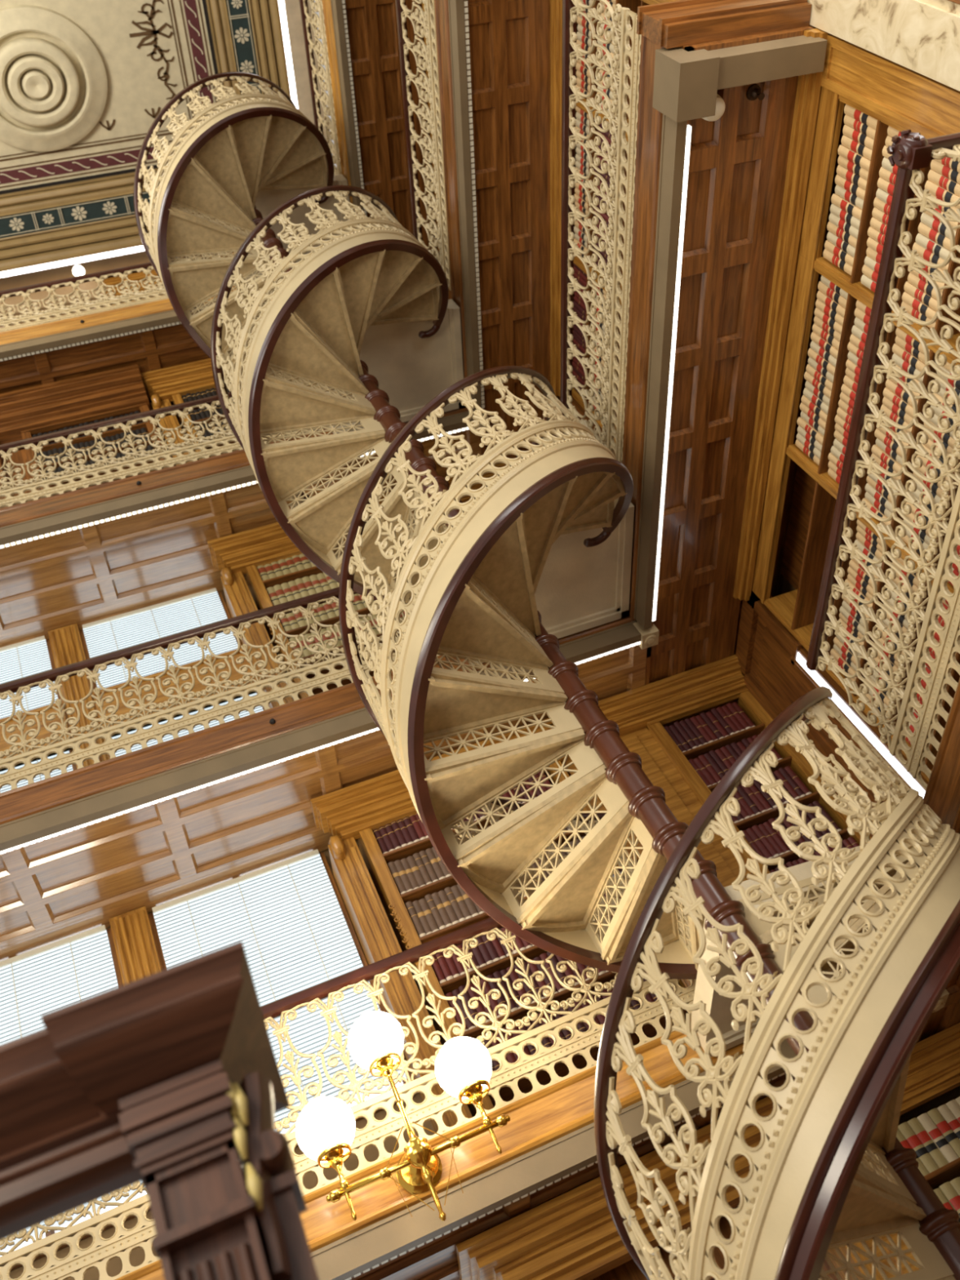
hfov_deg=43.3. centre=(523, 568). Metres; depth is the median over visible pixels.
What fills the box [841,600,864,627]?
book
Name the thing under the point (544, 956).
book
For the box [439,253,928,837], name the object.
trim
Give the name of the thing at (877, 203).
book
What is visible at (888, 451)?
book
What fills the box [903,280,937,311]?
book
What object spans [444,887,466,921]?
book
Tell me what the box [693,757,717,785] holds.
book
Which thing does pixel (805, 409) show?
book
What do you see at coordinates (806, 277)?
bookcase
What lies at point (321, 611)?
book
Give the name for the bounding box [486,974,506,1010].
book
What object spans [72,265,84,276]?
globe light
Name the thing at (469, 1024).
book
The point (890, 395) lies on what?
book
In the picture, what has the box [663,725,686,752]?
book
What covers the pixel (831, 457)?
book
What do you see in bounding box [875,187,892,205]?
book
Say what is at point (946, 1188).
book
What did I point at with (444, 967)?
book
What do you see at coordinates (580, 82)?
book
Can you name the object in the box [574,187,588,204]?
book
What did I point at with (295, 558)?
book
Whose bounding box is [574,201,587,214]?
book
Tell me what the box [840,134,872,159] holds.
book
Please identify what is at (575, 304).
book
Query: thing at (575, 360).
book
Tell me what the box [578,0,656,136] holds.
bookcase
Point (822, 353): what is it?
book
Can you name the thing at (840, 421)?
book
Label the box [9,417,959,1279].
wall
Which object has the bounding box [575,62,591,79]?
book
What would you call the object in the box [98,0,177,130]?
trim
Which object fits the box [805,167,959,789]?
gallery railing
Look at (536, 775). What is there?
book
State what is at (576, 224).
book
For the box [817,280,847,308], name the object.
book
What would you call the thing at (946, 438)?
book
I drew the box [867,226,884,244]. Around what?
book
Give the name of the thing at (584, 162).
book
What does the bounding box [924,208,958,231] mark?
book
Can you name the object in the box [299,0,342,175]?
gallery railing
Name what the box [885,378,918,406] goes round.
book
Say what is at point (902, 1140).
book
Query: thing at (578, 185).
book
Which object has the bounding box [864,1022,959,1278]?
trim
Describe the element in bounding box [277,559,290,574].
book
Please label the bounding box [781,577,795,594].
wall
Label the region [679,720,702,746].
book
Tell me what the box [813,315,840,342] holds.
book
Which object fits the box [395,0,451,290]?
gallery railing
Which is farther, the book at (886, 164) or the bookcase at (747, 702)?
the bookcase at (747, 702)
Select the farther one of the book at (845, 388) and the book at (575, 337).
the book at (575, 337)
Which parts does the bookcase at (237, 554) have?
panel, cornice, shelf, shelf, shelf, shelf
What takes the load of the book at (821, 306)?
on the bookcase at (806, 277)
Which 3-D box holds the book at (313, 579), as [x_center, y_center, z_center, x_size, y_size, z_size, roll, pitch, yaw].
[-1.458,0.186,8.591,0.050,0.225,0.198,-17,-48,-18]
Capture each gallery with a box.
[0,285,274,408]
[0,406,488,647]
[0,614,658,961]
[115,989,949,1279]
[321,0,439,255]
[434,0,577,464]
[622,0,845,725]
[916,678,959,1043]
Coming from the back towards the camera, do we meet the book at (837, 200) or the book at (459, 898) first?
the book at (459, 898)
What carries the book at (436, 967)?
on the bookcase at (351, 813)
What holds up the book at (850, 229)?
on the bookcase at (831, 104)
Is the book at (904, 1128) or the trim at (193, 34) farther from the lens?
the trim at (193, 34)
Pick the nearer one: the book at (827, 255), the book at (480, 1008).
the book at (827, 255)
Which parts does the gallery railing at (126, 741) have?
baluster panel, baluster panel, baluster panel, baluster panel, baluster panel, baluster panel, handrail, baluster panel, baluster panel, baluster panel, baluster panel, baluster panel, baluster panel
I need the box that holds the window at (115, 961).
[0,928,151,1270]
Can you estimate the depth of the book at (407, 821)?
6.84 m
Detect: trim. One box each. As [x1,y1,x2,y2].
[0,0,218,194]
[0,0,259,236]
[0,0,290,271]
[0,250,229,320]
[0,306,106,328]
[0,364,151,444]
[0,400,171,505]
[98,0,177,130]
[412,462,506,518]
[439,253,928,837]
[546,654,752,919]
[550,0,562,396]
[649,0,679,4]
[733,27,827,601]
[820,32,959,138]
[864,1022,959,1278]
[949,0,959,4]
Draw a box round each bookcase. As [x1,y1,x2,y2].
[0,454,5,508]
[20,402,168,498]
[102,252,235,305]
[140,358,325,466]
[207,492,413,708]
[310,718,690,1132]
[422,3,431,124]
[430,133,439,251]
[456,1096,884,1279]
[571,259,621,442]
[573,102,627,302]
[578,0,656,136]
[646,687,871,875]
[751,437,959,781]
[772,253,959,593]
[797,85,959,364]
[899,1075,959,1190]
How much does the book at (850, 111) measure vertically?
0.244 m
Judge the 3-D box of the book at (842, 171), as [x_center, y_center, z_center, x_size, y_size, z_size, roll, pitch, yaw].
[1.558,-1.766,5.418,0.198,0.241,0.044,-17,-48,-18]
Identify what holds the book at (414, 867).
on the bookcase at (351, 813)
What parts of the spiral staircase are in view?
baluster panel, baluster panel, baluster panel, baluster panel, baluster panel, baluster panel, handrail, baluster panel, baluster panel, baluster panel, baluster panel, baluster panel, baluster panel, dark trim, baluster panel, baluster panel, baluster panel, baluster panel, baluster panel, baluster panel, handrail, baluster panel, baluster panel, baluster panel, dark trim, baluster panel, baluster panel, baluster panel, baluster panel, baluster panel, baluster panel, baluster panel, baluster panel, baluster panel, baluster panel, handrail, baluster panel, baluster panel, baluster panel, baluster panel, baluster panel, dark trim, baluster panel, baluster panel, baluster panel, baluster panel, baluster panel, baluster panel, baluster panel, handrail, baluster panel, baluster panel, baluster panel, baluster panel, baluster panel, baluster panel, baluster panel, baluster panel, baluster panel, dark trim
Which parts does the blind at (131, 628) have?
ladder cord, head rail, ladder cord, ladder cord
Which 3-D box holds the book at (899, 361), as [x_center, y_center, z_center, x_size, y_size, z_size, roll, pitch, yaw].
[1.810,-0.916,5.424,0.198,0.238,0.044,-17,-48,-18]
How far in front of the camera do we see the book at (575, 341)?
8.69 m
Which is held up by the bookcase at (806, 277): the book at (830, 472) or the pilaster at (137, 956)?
the book at (830, 472)
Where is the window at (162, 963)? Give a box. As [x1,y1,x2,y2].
[148,852,413,1147]
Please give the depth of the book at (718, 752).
7.22 m
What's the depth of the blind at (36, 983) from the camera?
6.42 m
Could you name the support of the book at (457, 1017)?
on the bookcase at (351, 813)
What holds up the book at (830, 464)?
on the bookcase at (806, 277)
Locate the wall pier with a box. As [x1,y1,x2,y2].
[807,0,959,91]
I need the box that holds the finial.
[886,129,933,170]
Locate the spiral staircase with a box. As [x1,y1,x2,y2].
[133,71,959,1279]
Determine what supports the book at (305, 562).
on the bookcase at (237, 554)
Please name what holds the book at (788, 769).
on the bookcase at (747, 702)
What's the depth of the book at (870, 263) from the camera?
5.42 m
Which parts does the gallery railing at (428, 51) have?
handrail, baluster panel, baluster panel, baluster panel, baluster panel, baluster panel, baluster panel, baluster panel, baluster panel, baluster panel, baluster panel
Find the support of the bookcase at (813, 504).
on the gallery at (942, 794)
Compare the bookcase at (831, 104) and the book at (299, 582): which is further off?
the book at (299, 582)
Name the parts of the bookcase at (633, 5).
shelf, panel, shelf, shelf, panel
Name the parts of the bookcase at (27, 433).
panel, shelf, shelf, shelf, panel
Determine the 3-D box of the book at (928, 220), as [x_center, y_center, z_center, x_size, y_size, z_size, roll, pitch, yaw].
[1.802,-1.429,5.004,0.198,0.239,0.044,-17,-48,-18]
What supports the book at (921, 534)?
on the bookcase at (806, 277)
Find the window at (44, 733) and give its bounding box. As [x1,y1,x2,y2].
[0,639,76,771]
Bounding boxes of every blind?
[0,635,73,792]
[0,924,144,1251]
[82,587,263,756]
[151,848,406,1132]
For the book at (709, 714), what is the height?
0.240 m
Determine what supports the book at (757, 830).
on the bookcase at (747, 702)
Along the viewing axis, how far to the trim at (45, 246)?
11.95 m
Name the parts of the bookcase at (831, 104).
shelf, panel, panel, shelf, shelf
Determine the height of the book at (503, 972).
0.243 m
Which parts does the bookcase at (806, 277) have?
shelf, panel, shelf, panel, shelf, shelf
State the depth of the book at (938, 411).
5.28 m
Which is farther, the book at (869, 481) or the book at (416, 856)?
the book at (416, 856)
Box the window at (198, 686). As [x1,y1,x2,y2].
[79,591,264,756]
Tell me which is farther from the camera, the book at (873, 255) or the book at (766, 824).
the book at (766, 824)
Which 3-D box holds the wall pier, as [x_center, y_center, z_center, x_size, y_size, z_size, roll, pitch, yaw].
[2.649,-1.682,4.190,1.480,8.600,0.280,-17,-48,-18]
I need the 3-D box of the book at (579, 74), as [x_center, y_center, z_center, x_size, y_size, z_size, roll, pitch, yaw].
[0.468,-3.060,7.513,0.198,0.240,0.044,-17,-48,-18]
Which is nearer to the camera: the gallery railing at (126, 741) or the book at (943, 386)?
the book at (943, 386)
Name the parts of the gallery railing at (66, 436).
baluster panel, baluster panel, baluster panel, baluster panel, handrail, baluster panel, baluster panel, baluster panel, baluster panel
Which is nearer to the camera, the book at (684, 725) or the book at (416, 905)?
the book at (416, 905)
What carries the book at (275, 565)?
on the bookcase at (237, 554)
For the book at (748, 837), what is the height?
0.238 m
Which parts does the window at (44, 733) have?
transom panel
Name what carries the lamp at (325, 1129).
attached to the gallery at (548, 1144)
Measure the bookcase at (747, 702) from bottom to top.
2.158 m
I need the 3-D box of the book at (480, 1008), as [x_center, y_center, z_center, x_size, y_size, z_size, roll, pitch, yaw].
[-0.225,2.238,6.068,0.037,0.239,0.198,-17,-48,-18]
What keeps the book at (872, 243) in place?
on the bookcase at (831, 104)
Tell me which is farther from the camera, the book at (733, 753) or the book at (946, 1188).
the book at (733, 753)
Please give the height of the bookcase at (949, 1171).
3.257 m
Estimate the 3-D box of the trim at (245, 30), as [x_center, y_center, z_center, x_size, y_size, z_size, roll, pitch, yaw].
[-5.321,-5.530,9.957,5.810,0.014,5.960,-17,-48,-18]
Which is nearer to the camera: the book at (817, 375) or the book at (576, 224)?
the book at (817, 375)
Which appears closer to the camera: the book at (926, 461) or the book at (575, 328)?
the book at (926, 461)
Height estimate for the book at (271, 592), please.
0.229 m
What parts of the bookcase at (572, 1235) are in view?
shelf, panel, panel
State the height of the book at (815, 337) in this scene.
0.243 m
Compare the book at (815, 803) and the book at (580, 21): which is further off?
the book at (580, 21)
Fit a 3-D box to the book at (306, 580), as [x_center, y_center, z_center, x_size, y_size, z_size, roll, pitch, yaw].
[-1.508,0.201,8.581,0.050,0.234,0.198,-17,-48,-18]
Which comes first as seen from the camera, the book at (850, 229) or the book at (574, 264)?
the book at (850, 229)
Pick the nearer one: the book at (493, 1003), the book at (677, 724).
the book at (493, 1003)
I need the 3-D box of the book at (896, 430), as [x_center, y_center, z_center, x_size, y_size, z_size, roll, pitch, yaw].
[1.815,-0.672,5.628,0.198,0.242,0.044,-17,-48,-18]
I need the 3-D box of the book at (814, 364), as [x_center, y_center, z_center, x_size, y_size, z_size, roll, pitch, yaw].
[1.575,-1.009,6.042,0.198,0.240,0.044,-17,-48,-18]
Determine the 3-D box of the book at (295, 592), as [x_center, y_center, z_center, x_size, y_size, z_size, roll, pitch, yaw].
[-1.601,0.230,8.548,0.050,0.231,0.198,-17,-48,-18]
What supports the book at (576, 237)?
on the bookcase at (576, 259)
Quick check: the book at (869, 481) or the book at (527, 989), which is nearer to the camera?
the book at (869, 481)
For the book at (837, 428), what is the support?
on the bookcase at (806, 277)
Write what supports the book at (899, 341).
on the bookcase at (806, 277)
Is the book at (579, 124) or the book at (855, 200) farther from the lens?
the book at (579, 124)
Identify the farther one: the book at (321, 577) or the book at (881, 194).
the book at (321, 577)
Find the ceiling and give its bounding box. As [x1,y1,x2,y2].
[0,0,329,191]
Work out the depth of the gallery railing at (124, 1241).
5.13 m
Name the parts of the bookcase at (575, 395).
shelf, panel, panel, shelf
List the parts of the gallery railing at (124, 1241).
baluster panel, baluster panel, baluster panel, baluster panel, baluster panel, baluster panel, baluster panel, baluster panel, baluster panel, handrail, baluster panel, baluster panel, baluster panel, baluster panel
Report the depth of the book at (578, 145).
7.79 m
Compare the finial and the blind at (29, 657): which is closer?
the finial
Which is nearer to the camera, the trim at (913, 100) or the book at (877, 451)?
the trim at (913, 100)
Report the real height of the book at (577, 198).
0.242 m
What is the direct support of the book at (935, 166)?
on the bookcase at (831, 104)
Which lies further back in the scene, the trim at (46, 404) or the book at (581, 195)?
the trim at (46, 404)
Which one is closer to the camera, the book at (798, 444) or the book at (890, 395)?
the book at (890, 395)
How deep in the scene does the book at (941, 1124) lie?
5.48 m
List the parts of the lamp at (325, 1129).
globe, arm, globe, stem, wall plate, chain, globe, arm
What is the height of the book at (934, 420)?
0.234 m
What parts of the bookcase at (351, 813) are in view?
panel, panel, cornice, shelf, shelf, shelf, shelf, shelf, shelf, panel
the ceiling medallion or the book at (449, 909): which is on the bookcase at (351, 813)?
the book at (449, 909)
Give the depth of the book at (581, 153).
7.81 m
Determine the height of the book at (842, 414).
0.243 m
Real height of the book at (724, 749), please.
0.238 m
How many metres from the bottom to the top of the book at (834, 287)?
0.234 m
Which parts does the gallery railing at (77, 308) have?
baluster panel, baluster panel, baluster panel, baluster panel, baluster panel, handrail, baluster panel, baluster panel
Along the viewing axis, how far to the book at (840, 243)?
5.59 m
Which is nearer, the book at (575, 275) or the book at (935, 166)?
the book at (935, 166)
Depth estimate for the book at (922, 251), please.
5.08 m
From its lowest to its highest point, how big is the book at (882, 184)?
0.240 m
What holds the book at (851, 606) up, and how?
on the bookcase at (813, 504)
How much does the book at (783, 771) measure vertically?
0.245 m
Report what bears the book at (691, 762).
on the bookcase at (747, 702)
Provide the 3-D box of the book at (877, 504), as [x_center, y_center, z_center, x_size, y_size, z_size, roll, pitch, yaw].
[1.824,-0.323,5.913,0.198,0.235,0.044,-17,-48,-18]
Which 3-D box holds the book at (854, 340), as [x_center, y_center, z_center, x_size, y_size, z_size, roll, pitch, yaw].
[1.682,-1.048,5.659,0.198,0.239,0.044,-17,-48,-18]
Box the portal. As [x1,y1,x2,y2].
[0,941,319,1279]
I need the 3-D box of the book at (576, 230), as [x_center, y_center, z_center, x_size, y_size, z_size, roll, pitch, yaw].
[0.478,-2.266,8.162,0.198,0.237,0.044,-17,-48,-18]
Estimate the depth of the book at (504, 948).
6.25 m
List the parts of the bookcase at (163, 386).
cornice, panel, shelf, shelf, shelf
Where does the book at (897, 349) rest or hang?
on the bookcase at (806, 277)
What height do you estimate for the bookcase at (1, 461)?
2.038 m
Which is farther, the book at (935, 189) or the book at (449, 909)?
the book at (449, 909)
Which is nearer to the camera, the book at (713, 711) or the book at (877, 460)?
the book at (877, 460)
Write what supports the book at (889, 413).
on the bookcase at (806, 277)
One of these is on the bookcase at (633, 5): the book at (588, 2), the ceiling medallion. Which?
the book at (588, 2)
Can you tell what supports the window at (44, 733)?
in the wall at (310, 1180)
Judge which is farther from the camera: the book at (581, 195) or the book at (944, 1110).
the book at (581, 195)
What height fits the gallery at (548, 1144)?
0.361 m
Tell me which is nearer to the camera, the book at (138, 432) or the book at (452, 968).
the book at (452, 968)
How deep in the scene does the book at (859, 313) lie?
5.59 m
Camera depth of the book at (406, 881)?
6.61 m
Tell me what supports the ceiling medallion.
attached to the ceiling
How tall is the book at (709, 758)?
0.240 m
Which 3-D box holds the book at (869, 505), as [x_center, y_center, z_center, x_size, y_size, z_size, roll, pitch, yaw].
[1.816,-0.287,5.942,0.198,0.241,0.044,-17,-48,-18]
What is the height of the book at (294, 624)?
0.225 m
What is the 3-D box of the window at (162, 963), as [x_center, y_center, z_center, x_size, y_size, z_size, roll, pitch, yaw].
[-1.315,2.281,6.387,1.020,1.585,0.060,-17,-48,-18]
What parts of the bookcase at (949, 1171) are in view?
panel, shelf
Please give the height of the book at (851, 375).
0.243 m
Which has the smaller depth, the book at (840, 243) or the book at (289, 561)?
the book at (840, 243)
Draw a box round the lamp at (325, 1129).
[295,1010,510,1221]
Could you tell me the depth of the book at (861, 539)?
6.06 m
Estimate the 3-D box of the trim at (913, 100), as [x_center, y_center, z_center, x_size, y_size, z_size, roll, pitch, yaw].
[1.882,-1.643,4.572,0.266,2.350,0.214,-17,-48,-18]
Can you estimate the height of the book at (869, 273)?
0.245 m
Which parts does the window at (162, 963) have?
pane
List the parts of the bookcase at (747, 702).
panel, shelf, shelf, shelf, panel, shelf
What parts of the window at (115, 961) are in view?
pane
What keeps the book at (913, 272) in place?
on the bookcase at (831, 104)
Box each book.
[78,442,87,456]
[135,429,143,441]
[256,565,269,581]
[263,564,276,578]
[266,586,280,605]
[271,561,283,577]
[273,584,287,603]
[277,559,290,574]
[278,615,292,631]
[280,582,294,601]
[284,557,297,573]
[285,612,299,629]
[288,580,302,599]
[291,555,305,570]
[293,610,306,626]
[294,577,309,597]
[297,635,311,656]
[298,553,311,568]
[302,576,316,595]
[309,574,324,593]
[315,573,330,591]
[315,604,328,620]
[320,628,332,648]
[321,602,336,618]
[323,572,337,589]
[353,593,364,609]
[372,828,388,853]
[378,826,395,851]
[384,823,401,849]
[386,861,407,894]
[391,821,407,847]
[394,859,413,891]
[396,818,413,844]
[400,857,419,888]
[403,816,420,842]
[404,901,426,937]
[406,855,426,887]
[408,814,426,839]
[412,900,432,934]
[413,853,431,884]
[418,850,438,882]
[418,897,439,932]
[424,893,445,929]
[425,848,445,879]
[428,955,446,983]
[431,847,451,877]
[431,892,453,927]
[435,952,453,981]
[437,889,459,924]
[441,951,459,977]
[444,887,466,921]
[444,991,468,1031]
[448,950,465,975]
[450,885,471,919]
[452,989,475,1030]
[457,884,478,916]
[458,985,479,1026]
[465,982,489,1022]
[468,941,486,967]
[476,936,493,964]
[480,978,502,1017]
[481,934,499,961]
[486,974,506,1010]
[488,933,506,959]
[493,971,517,1012]
[495,928,513,956]
[499,968,521,1008]
[506,966,531,1004]
[513,964,535,1003]
[517,784,531,799]
[523,960,545,999]
[533,773,547,792]
[533,956,558,994]
[539,952,565,992]
[546,951,568,989]
[555,955,578,986]
[572,360,584,377]
[572,366,584,381]
[573,193,587,210]
[573,226,587,243]
[573,262,586,277]
[573,266,586,282]
[573,271,586,287]
[573,291,585,305]
[573,296,586,311]
[573,300,586,316]
[573,306,586,321]
[573,324,585,340]
[573,329,585,345]
[573,333,585,349]
[573,338,585,353]
[573,356,584,372]
[574,182,587,196]
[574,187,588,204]
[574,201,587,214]
[574,220,586,235]
[574,233,587,248]
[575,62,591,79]
[575,106,590,120]
[575,111,589,127]
[575,118,589,135]
[575,143,589,155]
[575,146,589,162]
[575,153,588,169]
[575,160,588,175]
[576,15,591,31]
[576,31,591,47]
[576,39,591,54]
[576,70,590,84]
[576,77,590,93]
[577,11,591,22]
[577,23,591,39]
[580,0,591,5]
[593,246,607,259]
[594,168,609,182]
[594,205,608,222]
[597,36,614,53]
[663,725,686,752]
[668,724,691,751]
[673,721,697,749]
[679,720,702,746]
[684,718,707,745]
[688,759,711,786]
[689,716,714,742]
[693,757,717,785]
[695,715,719,740]
[697,754,721,782]
[699,712,724,738]
[703,752,724,778]
[706,711,728,737]
[708,750,728,773]
[711,708,734,735]
[715,706,740,733]
[715,748,732,768]
[720,705,745,731]
[720,746,736,764]
[725,744,738,759]
[726,702,751,729]
[732,702,755,727]
[734,790,755,817]
[736,784,761,814]
[740,784,767,812]
[742,830,765,857]
[746,827,773,858]
[749,783,772,810]
[751,825,779,857]
[757,823,784,855]
[762,822,790,853]
[773,769,800,799]
[777,767,805,797]
[783,765,811,795]
[795,440,819,465]
[796,417,823,444]
[796,432,821,458]
[797,425,822,452]
[800,395,827,422]
[800,402,826,430]
[800,411,824,435]
[803,387,828,414]
[804,371,831,399]
[804,380,830,405]
[804,804,829,835]
[805,364,832,391]
[807,347,835,375]
[808,356,834,382]
[809,340,836,367]
[810,331,838,359]
[812,323,839,350]
[812,800,841,831]
[813,307,842,334]
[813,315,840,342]
[815,298,844,325]
[816,290,845,317]
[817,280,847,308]
[820,275,848,299]
[822,248,852,275]
[824,240,853,266]
[826,221,857,247]
[826,231,855,257]
[827,452,843,471]
[827,460,841,477]
[827,468,840,484]
[828,213,858,239]
[830,203,860,229]
[830,445,844,463]
[830,648,856,680]
[831,193,862,220]
[833,430,847,447]
[833,438,845,454]
[833,636,856,666]
[833,644,856,671]
[835,173,865,199]
[835,184,863,208]
[835,414,849,433]
[835,422,848,439]
[835,635,860,661]
[836,164,866,190]
[836,407,851,425]
[837,144,871,171]
[837,155,868,180]
[838,399,853,416]
[839,605,864,635]
[839,613,864,642]
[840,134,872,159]
[840,383,856,401]
[840,391,854,408]
[841,594,869,623]
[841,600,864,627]
[842,124,874,150]
[843,374,857,392]
[844,104,877,129]
[844,114,875,139]
[845,359,860,376]
[845,367,858,383]
[847,342,863,359]
[847,351,862,368]
[847,566,873,595]
[847,573,873,603]
[848,559,877,588]
[849,333,865,351]
[851,324,866,342]
[852,559,878,582]
[853,307,870,325]
[853,316,868,333]
[853,539,881,567]
[855,299,871,316]
[855,531,883,559]
[856,519,882,546]
[856,524,882,553]
[860,274,876,292]
[862,264,878,282]
[862,497,891,525]
[864,255,879,273]
[864,483,893,512]
[864,491,891,520]
[866,236,883,255]
[866,246,881,263]
[866,475,896,503]
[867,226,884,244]
[867,473,897,499]
[870,217,887,235]
[871,207,888,225]
[871,444,902,476]
[871,453,901,480]
[873,196,890,215]
[874,428,906,457]
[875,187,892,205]
[875,438,902,466]
[875,643,898,668]
[876,427,908,452]
[877,177,894,195]
[879,166,896,185]
[880,404,912,432]
[881,156,897,174]
[882,396,912,426]
[883,386,913,417]
[884,135,893,146]
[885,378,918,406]
[887,125,901,137]
[888,377,919,400]
[888,426,906,434]
[891,353,924,381]
[892,342,925,372]
[892,558,919,588]
[894,335,924,363]
[895,327,929,355]
[896,1128,928,1176]
[897,1121,938,1173]
[901,301,935,328]
[902,291,936,322]
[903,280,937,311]
[903,519,930,544]
[906,1117,948,1168]
[907,266,944,293]
[907,272,942,300]
[912,242,949,270]
[913,472,942,497]
[915,232,951,260]
[915,454,948,480]
[916,1112,958,1163]
[918,222,951,251]
[920,212,955,238]
[924,180,959,208]
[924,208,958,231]
[924,418,955,448]
[926,1107,959,1157]
[927,168,959,196]
[928,413,954,439]
[930,159,959,183]
[930,404,959,430]
[933,156,959,173]
[934,378,959,399]
[936,365,959,390]
[937,1104,959,1140]
[938,1181,959,1217]
[945,1099,959,1123]
[949,1177,959,1196]
[956,545,959,554]
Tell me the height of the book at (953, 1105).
0.229 m
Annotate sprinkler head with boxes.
[746,84,764,100]
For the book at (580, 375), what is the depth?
8.84 m
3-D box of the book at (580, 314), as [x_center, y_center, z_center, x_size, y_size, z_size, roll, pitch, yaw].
[0.486,-1.812,8.540,0.198,0.244,0.035,-17,-48,-18]
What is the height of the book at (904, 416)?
0.239 m
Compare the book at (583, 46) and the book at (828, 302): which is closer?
the book at (828, 302)
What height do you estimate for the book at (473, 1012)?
0.243 m
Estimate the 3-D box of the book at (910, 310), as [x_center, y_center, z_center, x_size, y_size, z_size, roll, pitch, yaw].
[1.805,-1.118,5.265,0.198,0.248,0.044,-17,-48,-18]
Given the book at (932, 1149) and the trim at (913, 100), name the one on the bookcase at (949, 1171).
the book at (932, 1149)
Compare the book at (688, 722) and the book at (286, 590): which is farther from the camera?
the book at (286, 590)
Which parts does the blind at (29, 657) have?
head rail, ladder cord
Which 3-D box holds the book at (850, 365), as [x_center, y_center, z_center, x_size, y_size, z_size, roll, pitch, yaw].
[1.687,-0.943,5.746,0.198,0.240,0.044,-17,-48,-18]
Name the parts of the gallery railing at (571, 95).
handrail, baluster panel, baluster panel, baluster panel, baluster panel, baluster panel, baluster panel, baluster panel, baluster panel, baluster panel, baluster panel, baluster panel, baluster panel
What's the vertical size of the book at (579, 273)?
0.242 m
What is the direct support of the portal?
on the floor
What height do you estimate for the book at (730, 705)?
0.242 m
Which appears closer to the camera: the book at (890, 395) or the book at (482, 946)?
the book at (890, 395)
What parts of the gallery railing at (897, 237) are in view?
baluster panel, handrail, baluster panel, baluster panel, baluster panel, baluster panel, baluster panel, baluster panel, baluster panel, baluster panel, baluster panel, baluster panel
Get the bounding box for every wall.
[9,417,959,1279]
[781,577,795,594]
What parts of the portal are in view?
pier panel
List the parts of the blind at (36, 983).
ladder cord, head rail, ladder cord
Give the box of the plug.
[269,718,275,724]
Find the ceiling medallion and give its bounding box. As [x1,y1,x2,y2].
[0,4,107,151]
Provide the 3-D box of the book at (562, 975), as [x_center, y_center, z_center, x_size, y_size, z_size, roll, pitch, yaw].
[0.185,2.120,6.209,0.035,0.240,0.198,-17,-48,-18]
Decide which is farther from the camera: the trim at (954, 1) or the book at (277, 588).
the book at (277, 588)
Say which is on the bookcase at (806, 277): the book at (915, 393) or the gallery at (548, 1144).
the book at (915, 393)
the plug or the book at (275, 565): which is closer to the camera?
the plug
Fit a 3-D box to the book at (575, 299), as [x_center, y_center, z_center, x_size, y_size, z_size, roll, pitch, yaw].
[0.494,-1.871,8.494,0.198,0.241,0.037,-17,-48,-18]
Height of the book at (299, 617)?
0.234 m
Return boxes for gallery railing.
[0,253,226,332]
[0,391,329,508]
[0,577,439,793]
[0,859,696,1279]
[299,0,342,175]
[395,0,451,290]
[560,0,641,462]
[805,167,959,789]
[926,132,959,162]
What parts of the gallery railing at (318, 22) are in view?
handrail, baluster panel, baluster panel, baluster panel, baluster panel, baluster panel, baluster panel, baluster panel, baluster panel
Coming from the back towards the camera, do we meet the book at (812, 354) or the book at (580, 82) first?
the book at (580, 82)
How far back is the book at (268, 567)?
8.66 m
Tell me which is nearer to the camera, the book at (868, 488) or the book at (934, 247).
the book at (934, 247)
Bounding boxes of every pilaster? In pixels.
[48,623,110,768]
[109,906,161,984]
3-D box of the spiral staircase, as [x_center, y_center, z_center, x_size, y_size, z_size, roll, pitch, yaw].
[-0.299,-0.254,6.460,1.858,12.587,1.810,-17,-48,-18]
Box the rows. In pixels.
[32,0,959,1222]
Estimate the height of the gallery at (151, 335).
0.361 m
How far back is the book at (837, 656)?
6.57 m
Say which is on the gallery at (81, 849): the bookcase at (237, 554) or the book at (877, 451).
the bookcase at (237, 554)
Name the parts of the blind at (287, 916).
ladder cord, head rail, ladder cord, ladder cord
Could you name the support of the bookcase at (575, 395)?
on the gallery at (708, 195)
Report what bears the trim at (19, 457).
attached to the wall at (310, 1180)
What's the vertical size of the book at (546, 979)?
0.240 m
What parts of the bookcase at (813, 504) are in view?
panel, shelf, shelf, panel, panel, shelf, shelf, shelf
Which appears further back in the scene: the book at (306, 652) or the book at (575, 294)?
the book at (575, 294)
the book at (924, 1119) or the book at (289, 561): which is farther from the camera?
the book at (289, 561)
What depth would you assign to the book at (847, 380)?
5.82 m
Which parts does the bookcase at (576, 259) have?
shelf, panel, panel, shelf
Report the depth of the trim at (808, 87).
6.08 m
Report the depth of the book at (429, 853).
6.66 m
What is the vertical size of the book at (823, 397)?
0.235 m
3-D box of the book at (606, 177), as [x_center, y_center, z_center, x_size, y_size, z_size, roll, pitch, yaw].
[0.588,-2.498,7.628,0.198,0.243,0.035,-17,-48,-18]
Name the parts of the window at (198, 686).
transom panel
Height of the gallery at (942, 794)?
0.420 m
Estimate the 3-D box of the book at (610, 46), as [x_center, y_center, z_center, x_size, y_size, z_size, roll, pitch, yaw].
[0.577,-3.099,7.131,0.198,0.239,0.044,-17,-48,-18]

